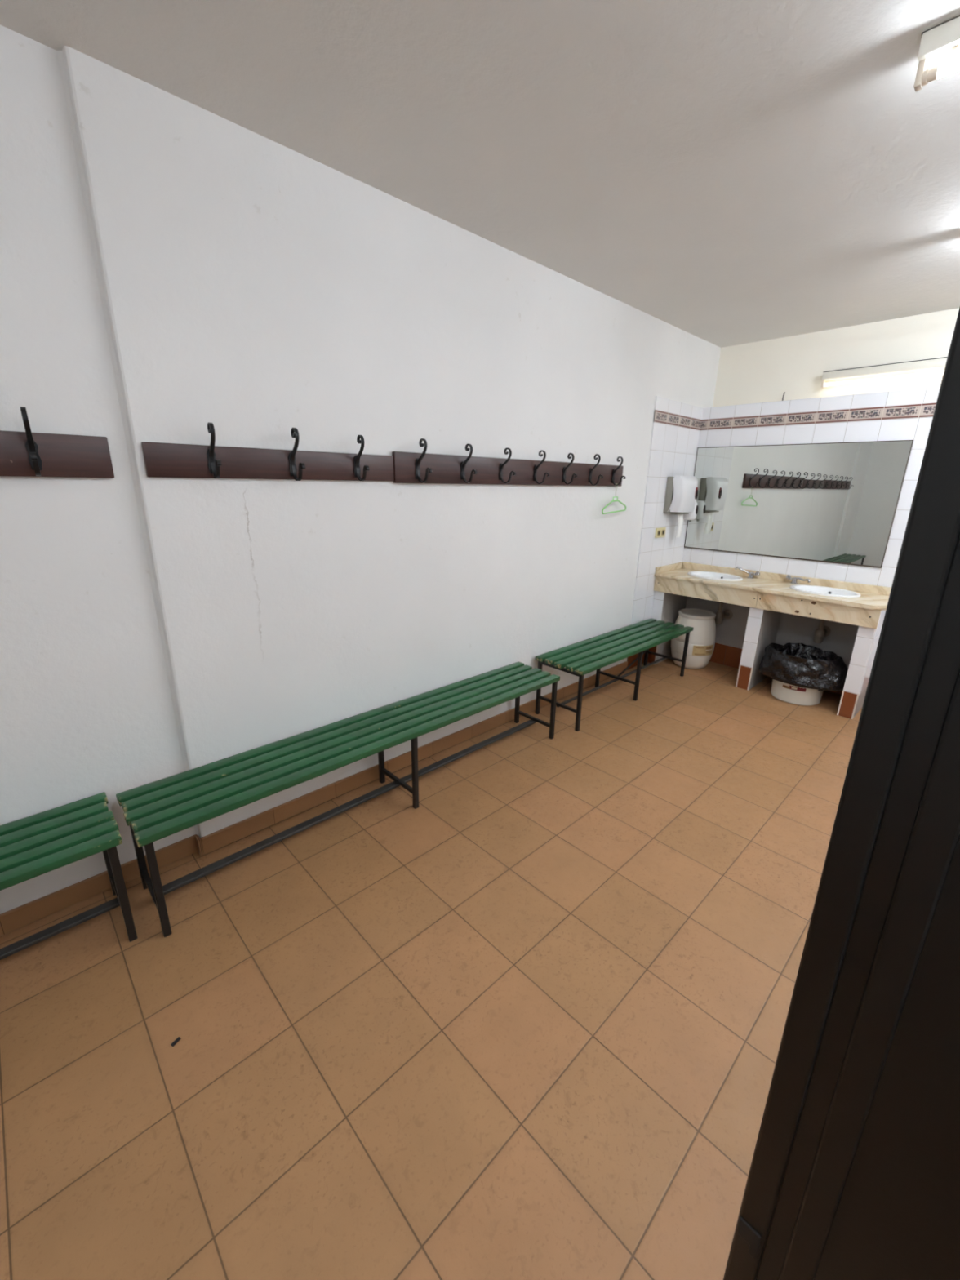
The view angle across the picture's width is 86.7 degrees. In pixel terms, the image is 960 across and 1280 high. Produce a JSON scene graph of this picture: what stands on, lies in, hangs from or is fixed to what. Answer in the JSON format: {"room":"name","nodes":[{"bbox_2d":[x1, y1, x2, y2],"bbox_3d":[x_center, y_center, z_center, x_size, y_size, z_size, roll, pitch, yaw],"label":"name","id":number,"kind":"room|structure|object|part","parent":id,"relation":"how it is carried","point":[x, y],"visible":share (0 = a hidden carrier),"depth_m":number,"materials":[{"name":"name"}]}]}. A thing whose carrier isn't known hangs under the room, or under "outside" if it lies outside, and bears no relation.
{"room":"changing room","nodes":[
{"label":"changing room","id":0,"kind":"room"},
{"bbox_2d":[0,25,720,914],"bbox_3d":[-0.244,-0.676,2.905,6.590,2.810,0.188,-15,23,-42],"label":"wall","id":1,"kind":"structure","parent":0,"point":[256,289],"depth_m":2.09,"materials":[{"name":"white paint"}]},
{"bbox_2d":[0,406,114,478],"bbox_3d":[-1.885,-0.489,1.147,1.752,0.205,0.132,-15,23,-42],"label":"coat rack","id":2,"kind":"object","parent":1,"relation":"attached to","point":[27,453],"visible":1,"depth_m":1.66,"materials":[{"name":"brown wood"}]},
{"bbox_2d":[141,422,394,481],"bbox_3d":[-0.773,-0.771,2.112,1.060,0.209,0.128,-15,23,-42],"label":"coat rack","id":3,"kind":"object","parent":1,"relation":"attached to","point":[162,460],"visible":1,"depth_m":2.07,"materials":[{"name":"brown wood"}]},
{"bbox_2d":[0,650,644,936],"bbox_3d":[-0.328,0.618,3.135,6.275,0.200,0.060,-15,23,-42],"label":"baseboard","id":4,"kind":"structure","parent":1,"relation":"attached to","point":[218,839],"depth_m":2.43,"materials":[{"name":"tile"}]},
{"bbox_2d":[391,438,625,486],"bbox_3d":[0.366,-1.073,3.154,2.087,0.213,0.134,-15,23,-42],"label":"coat rack","id":5,"kind":"object","parent":1,"relation":"attached to","point":[409,467],"visible":1,"depth_m":2.96,"materials":[{"name":"brown wood"}]},
{"bbox_2d":[601,483,626,514],"bbox_3d":[1.018,-1.063,3.821,0.011,0.221,0.381,15,22,39],"label":"hanger","id":6,"kind":"object","parent":5,"relation":"hanging from","point":[613,500],"visible":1,"depth_m":3.81,"materials":[{"name":"green plastic"}]},
{"bbox_3d":[1.017,-1.006,3.838,0.011,0.103,0.381,15,22,39],"label":"hanger frame","id":7,"kind":"part","parent":6,"relation":"part of","materials":[{"name":"green plastic"}]},
{"bbox_2d":[631,395,702,624],"bbox_3d":[1.669,-0.998,4.585,0.840,2.095,0.013,-15,23,-42],"label":"wall tiles","id":8,"kind":"structure","parent":1,"relation":"attached to","point":[673,449],"depth_m":4.44,"materials":[{"name":"white tile"}]},
{"bbox_2d":[654,527,666,537],"bbox_3d":[1.603,-0.953,4.512,0.170,0.085,0.014,-15,23,-42],"label":"power socket","id":9,"kind":"object","parent":8,"relation":"attached to","point":[660,532],"visible":1,"depth_m":4.50,"materials":[{"name":"beige plastic"}]},
{"bbox_2d":[663,475,697,537],"bbox_3d":[1.793,-1.177,4.515,0.340,0.534,0.170,-15,23,-42],"label":"dispenser","id":10,"kind":"object","parent":8,"relation":"attached to","point":[682,491],"visible":1,"depth_m":4.40,"materials":[{"name":"grey plastic"}]},
{"bbox_2d":[675,514,683,537],"bbox_3d":[1.801,-1.034,4.583,0.117,0.221,0.025,-15,23,-42],"label":"paper towel","id":11,"kind":"object","parent":10,"relation":"hanging from","point":[680,516],"depth_m":4.58,"materials":[{"name":"white paper"}]},
{"bbox_2d":[683,502,697,521],"bbox_3d":[1.952,-1.194,4.717,0.112,0.192,0.126,-15,23,-42],"label":"soap dispenser","id":12,"kind":"object","parent":8,"relation":"attached to","point":[692,515],"visible":0.52,"depth_m":4.68,"materials":[{"name":"white plastic"}]},
{"bbox_2d":[0,658,862,1279],"bbox_3d":[0.447,1.164,1.925,7.600,0.100,3.320,-15,23,-42],"label":"floor","id":13,"kind":"structure","parent":0,"point":[525,1020],"depth_m":1.60,"materials":[{"name":"tile"}]},
{"bbox_2d":[0,791,137,959],"bbox_3d":[-2.156,1.060,1.193,2.231,0.445,0.353,-15,23,-42],"label":"bench","id":14,"kind":"object","parent":13,"relation":"on","point":[33,846],"visible":1,"depth_m":1.76,"materials":[{"name":"green paint"}]},
{"bbox_3d":[-2.157,1.209,1.241,2.150,0.016,0.040,-15,23,-42],"label":"long rail","id":15,"kind":"part","parent":14,"relation":"part of","materials":[{"name":"black metal"}]},
{"bbox_3d":[-1.478,0.835,2.013,0.025,0.411,0.025,-15,23,-42],"label":"leg","id":16,"kind":"part","parent":14,"relation":"part of","materials":[{"name":"black paint"}]},
{"bbox_3d":[-1.272,0.902,1.809,0.025,0.411,0.025,-15,23,-42],"label":"leg","id":17,"kind":"part","parent":14,"relation":"part of","materials":[{"name":"black paint"}]},
{"bbox_2d":[170,1036,180,1046],"bbox_3d":[-0.914,1.208,1.528,0.010,0.006,0.026,9,19,25],"label":"scrap","id":18,"kind":"object","parent":13,"relation":"on","point":[178,1038],"visible":1,"depth_m":1.53,"materials":[{"name":"black"}]},
{"bbox_2d":[115,662,559,937],"bbox_3d":[-0.452,0.627,2.685,2.331,0.445,0.368,-15,23,-42],"label":"bench","id":19,"kind":"object","parent":13,"relation":"on","point":[157,810],"visible":1,"depth_m":2.29,"materials":[{"name":"green paint"}]},
{"bbox_3d":[-1.376,0.827,2.046,0.025,0.411,0.025,-15,23,-42],"label":"leg","id":20,"kind":"part","parent":19,"relation":"part of","materials":[{"name":"black paint"}]},
{"bbox_3d":[-1.160,0.897,1.830,0.025,0.411,0.025,-15,23,-42],"label":"leg","id":21,"kind":"part","parent":19,"relation":"part of","materials":[{"name":"black paint"}]},
{"bbox_3d":[-0.452,0.774,2.733,2.268,0.016,0.042,-15,23,-42],"label":"long rail","id":22,"kind":"part","parent":19,"relation":"part of","materials":[{"name":"black metal"}]},
{"bbox_3d":[-0.547,0.606,2.806,0.025,0.411,0.025,-15,23,-42],"label":"leg","id":23,"kind":"part","parent":19,"relation":"part of","materials":[{"name":"black paint"}]},
{"bbox_3d":[-0.331,0.676,2.591,0.025,0.411,0.025,-15,23,-42],"label":"leg","id":24,"kind":"part","parent":19,"relation":"part of","materials":[{"name":"black paint"}]},
{"bbox_3d":[0.264,0.389,3.550,0.025,0.411,0.025,-15,23,-42],"label":"leg","id":25,"kind":"part","parent":19,"relation":"part of","materials":[{"name":"black paint"}]},
{"bbox_3d":[0.480,0.460,3.335,0.025,0.411,0.025,-15,23,-42],"label":"leg","id":26,"kind":"part","parent":19,"relation":"part of","materials":[{"name":"black paint"}]},
{"bbox_2d":[535,617,693,731],"bbox_3d":[1.125,0.216,4.095,1.651,0.448,0.412,-15,23,-42],"label":"bench","id":27,"kind":"object","parent":13,"relation":"on","point":[580,659],"visible":0.98,"depth_m":3.90,"materials":[{"name":"green paint"}]},
{"bbox_3d":[0.427,0.347,3.692,0.025,0.414,0.025,-15,23,-42],"label":"leg","id":28,"kind":"part","parent":27,"relation":"part of","materials":[{"name":"black paint"}]},
{"bbox_3d":[0.674,0.427,3.446,0.025,0.414,0.025,-15,23,-42],"label":"leg","id":29,"kind":"part","parent":27,"relation":"part of","materials":[{"name":"black paint"}]},
{"bbox_3d":[0.984,0.198,4.202,0.025,0.414,0.025,-15,23,-42],"label":"leg","id":30,"kind":"part","parent":27,"relation":"part of","materials":[{"name":"black paint"}]},
{"bbox_3d":[1.115,0.316,4.117,1.570,0.016,0.020,-15,23,-42],"label":"long rail","id":31,"kind":"part","parent":27,"relation":"part of","materials":[{"name":"black metal"}]},
{"bbox_3d":[1.230,0.279,3.957,0.025,0.414,0.025,-15,23,-42],"label":"leg","id":32,"kind":"part","parent":27,"relation":"part of","materials":[{"name":"black paint"}]},
{"bbox_3d":[1.562,0.044,4.733,0.025,0.414,0.025,-15,23,-42],"label":"leg","id":33,"kind":"part","parent":27,"relation":"part of","materials":[{"name":"black paint"}]},
{"bbox_3d":[1.809,0.124,4.488,0.025,0.414,0.025,-15,23,-42],"label":"leg","id":34,"kind":"part","parent":27,"relation":"part of","materials":[{"name":"black paint"}]},
{"bbox_2d":[647,591,686,664],"bbox_3d":[1.815,-0.223,4.903,0.488,0.831,0.096,-15,23,-42],"label":"pillar","id":35,"kind":"structure","parent":13,"relation":"on","point":[666,606],"depth_m":4.80,"materials":[{"name":"white tile"}]},
{"bbox_2d":[671,608,715,669],"bbox_3d":[1.998,-0.009,4.760,0.378,0.514,0.379,-15,23,-42],"label":"drum","id":36,"kind":"object","parent":13,"relation":"on","point":[701,643],"visible":0.94,"depth_m":4.62,"materials":[{"name":"beige plastic"}]},
{"bbox_3d":[2.002,-0.237,4.689,0.320,0.036,0.320,-15,23,-42],"label":"screw lid","id":37,"kind":"part","parent":36,"relation":"part of","materials":[{"name":"beige plastic"}]},
{"bbox_2d":[735,607,781,690],"bbox_3d":[2.393,-0.034,4.327,0.488,0.831,0.105,-15,23,-42],"label":"pillar","id":38,"kind":"structure","parent":13,"relation":"on","point":[762,628],"depth_m":4.22,"materials":[{"name":"white tile"}]},
{"bbox_2d":[653,561,891,628],"bbox_3d":[2.362,-0.416,4.221,0.529,0.222,1.703,-15,23,-42],"label":"countertop","id":39,"kind":"structure","parent":38,"relation":"on","point":[769,591],"depth_m":4.05,"materials":[{"name":"beige stone"}]},
{"bbox_2d":[687,571,742,581],"bbox_3d":[2.076,-0.497,4.524,0.346,0.164,0.466,-15,23,-42],"label":"washbasin","id":40,"kind":"object","parent":39,"relation":"in","point":[704,575],"visible":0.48,"depth_m":4.58,"materials":[{"name":"white ceramic"}]},
{"bbox_2d":[734,566,759,578],"bbox_3d":[2.348,-0.593,4.463,0.202,0.094,0.056,12,20,31],"label":"tap","id":41,"kind":"object","parent":39,"relation":"on","point":[751,575],"visible":1,"depth_m":4.44,"materials":[{"name":"silver metal"}]},
{"bbox_3d":[2.317,-0.608,4.468,0.140,0.071,0.018,8,19,23],"label":"spout","id":42,"kind":"part","parent":41,"relation":"part of","materials":[{"name":"silver metal"}]},
{"bbox_2d":[785,574,810,584],"bbox_3d":[2.634,-0.493,4.203,0.056,0.067,0.202,-9,20,-30],"label":"tap","id":43,"kind":"object","parent":39,"relation":"on","point":[793,580],"visible":1,"depth_m":4.22,"materials":[{"name":"silver metal"}]},
{"bbox_3d":[2.643,-0.492,4.170,0.018,0.038,0.141,-6,18,-21],"label":"spout","id":44,"kind":"part","parent":43,"relation":"part of","materials":[{"name":"silver metal"}]},
{"bbox_2d":[790,585,861,597],"bbox_3d":[2.656,-0.308,3.946,0.346,0.164,0.466,-15,23,-42],"label":"washbasin","id":45,"kind":"object","parent":39,"relation":"in","point":[819,590],"visible":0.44,"depth_m":3.98,"materials":[{"name":"white ceramic"}]},
{"bbox_2d":[770,679,823,706],"bbox_3d":[2.561,0.329,4.089,0.388,0.286,0.388,-15,23,-42],"label":"bucket","id":46,"kind":"object","parent":13,"relation":"on","point":[785,692],"visible":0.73,"depth_m":3.97,"materials":[{"name":"white plastic"}]},
{"bbox_2d":[758,642,848,691],"bbox_3d":[2.578,0.263,4.048,0.474,0.368,0.635,-15,23,-42],"label":"liner","id":47,"kind":"object","parent":46,"relation":"on","point":[797,664],"visible":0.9,"depth_m":3.91,"materials":[{"name":"black plastic"}]},
{"bbox_2d":[836,609,885,719],"bbox_3d":[2.900,0.132,3.823,0.488,0.831,0.105,-15,23,-42],"label":"pillar","id":48,"kind":"structure","parent":13,"relation":"on","point":[856,682],"depth_m":3.68,"materials":[{"name":"white tile"}]},
{"bbox_2d":[0,0,959,347],"bbox_3d":[0.497,-1.615,1.063,7.600,0.100,3.320,-15,23,-42],"label":"ceiling","id":49,"kind":"structure","parent":0,"point":[726,173],"depth_m":1.74,"materials":[{"name":"paint"}]},
{"bbox_2d":[913,15,959,91],"bbox_3d":[1.644,-1.461,0.991,0.064,0.112,1.232,-15,23,-42],"label":"ceiling light","id":50,"kind":"object","parent":49,"relation":"attached to","point":[939,43],"visible":1,"depth_m":1.37,"materials":[{"name":"white metal"}]},
{"bbox_3d":[1.645,-1.513,0.975,0.056,0.004,1.232,-15,23,-42],"label":"mounting plate","id":51,"kind":"part","parent":50,"relation":"part of","materials":[{"name":"black"}]},
{"bbox_2d":[653,409,701,430],"bbox_3d":[1.685,-1.860,4.312,0.834,0.088,0.011,-15,23,-42],"label":"tile border","id":52,"kind":"object","parent":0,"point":[663,417],"depth_m":4.27,"materials":[{"name":"tile"}]},
{"bbox_2d":[682,386,940,668],"bbox_3d":[3.093,-0.662,3.921,0.221,2.295,3.032,-15,23,-42],"label":"wall","id":53,"kind":"structure","parent":0,"point":[917,429],"depth_m":4.10,"materials":[{"name":"white tile"}]},
{"bbox_2d":[715,601,733,624],"bbox_3d":[2.261,-0.299,4.702,0.152,0.312,0.081,-2,17,-8],"label":"pipe","id":54,"kind":"object","parent":53,"relation":"attached to","point":[720,615],"visible":0.94,"depth_m":4.70,"materials":[{"name":"grey metal"}]},
{"bbox_2d":[709,642,842,694],"bbox_3d":[3.004,0.362,4.160,0.018,0.195,3.022,-15,23,-42],"label":"baseboard","id":55,"kind":"structure","parent":53,"relation":"attached to","point":[724,655],"depth_m":4.81,"materials":[{"name":"brown tile"}]},
{"bbox_2d":[682,561,891,595],"bbox_3d":[2.555,-0.540,4.359,0.020,0.060,1.682,-15,23,-42],"label":"backsplash","id":56,"kind":"structure","parent":53,"relation":"attached to","point":[870,588],"depth_m":4.23,"materials":[{"name":"beige stone"}]},
{"bbox_2d":[684,440,913,568],"bbox_3d":[2.513,-1.151,4.245,0.010,0.906,1.544,-15,23,-42],"label":"wall mirror","id":57,"kind":"object","parent":53,"relation":"attached to","point":[829,502],"visible":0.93,"depth_m":4.14,"materials":[{"name":"clear glass"}]},
{"bbox_2d":[700,402,936,430],"bbox_3d":[3.040,-1.600,3.552,0.016,0.088,3.021,-15,23,-42],"label":"tile border","id":58,"kind":"object","parent":53,"relation":"attached to","point":[922,410],"depth_m":3.92,"materials":[{"name":"tile"}]},
{"bbox_2d":[813,619,831,643],"bbox_3d":[2.801,-0.121,4.142,0.118,0.302,0.097,-15,23,-42],"label":"pipe","id":59,"kind":"object","parent":53,"relation":"attached to","point":[819,634],"visible":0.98,"depth_m":4.14,"materials":[{"name":"grey metal"}]},
{"bbox_2d":[712,307,959,407],"bbox_3d":[3.213,-0.939,3.952,0.100,2.810,3.032,-15,23,-42],"label":"wall","id":60,"kind":"structure","parent":0,"point":[759,371],"depth_m":4.01,"materials":[{"name":"beige paint"}]},
{"bbox_2d":[821,356,947,387],"bbox_3d":[3.135,-1.916,3.601,0.100,0.111,1.218,-15,23,-42],"label":"wall light","id":61,"kind":"object","parent":60,"relation":"attached to","point":[938,363],"visible":1,"depth_m":3.72,"materials":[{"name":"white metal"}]},
{"bbox_3d":[1.584,0.138,0.388,7.600,2.810,0.100,-15,23,-42],"label":"wall","id":62,"kind":"structure","parent":0,"visible":0},
{"bbox_2d":[723,306,959,1279],"bbox_3d":[0.651,0.540,0.302,0.057,2.040,0.872,-15,23,-42],"label":"door","id":63,"kind":"structure","parent":62,"relation":"in","point":[854,1174],"depth_m":0.49,"materials":[{"name":"black paint"}]},
{"bbox_3d":[0.648,0.538,0.308,0.034,2.040,0.833,-15,23,-42],"label":"panel","id":64,"kind":"part","parent":63,"relation":"part of","materials":[{"name":"black paint"}]}
]}

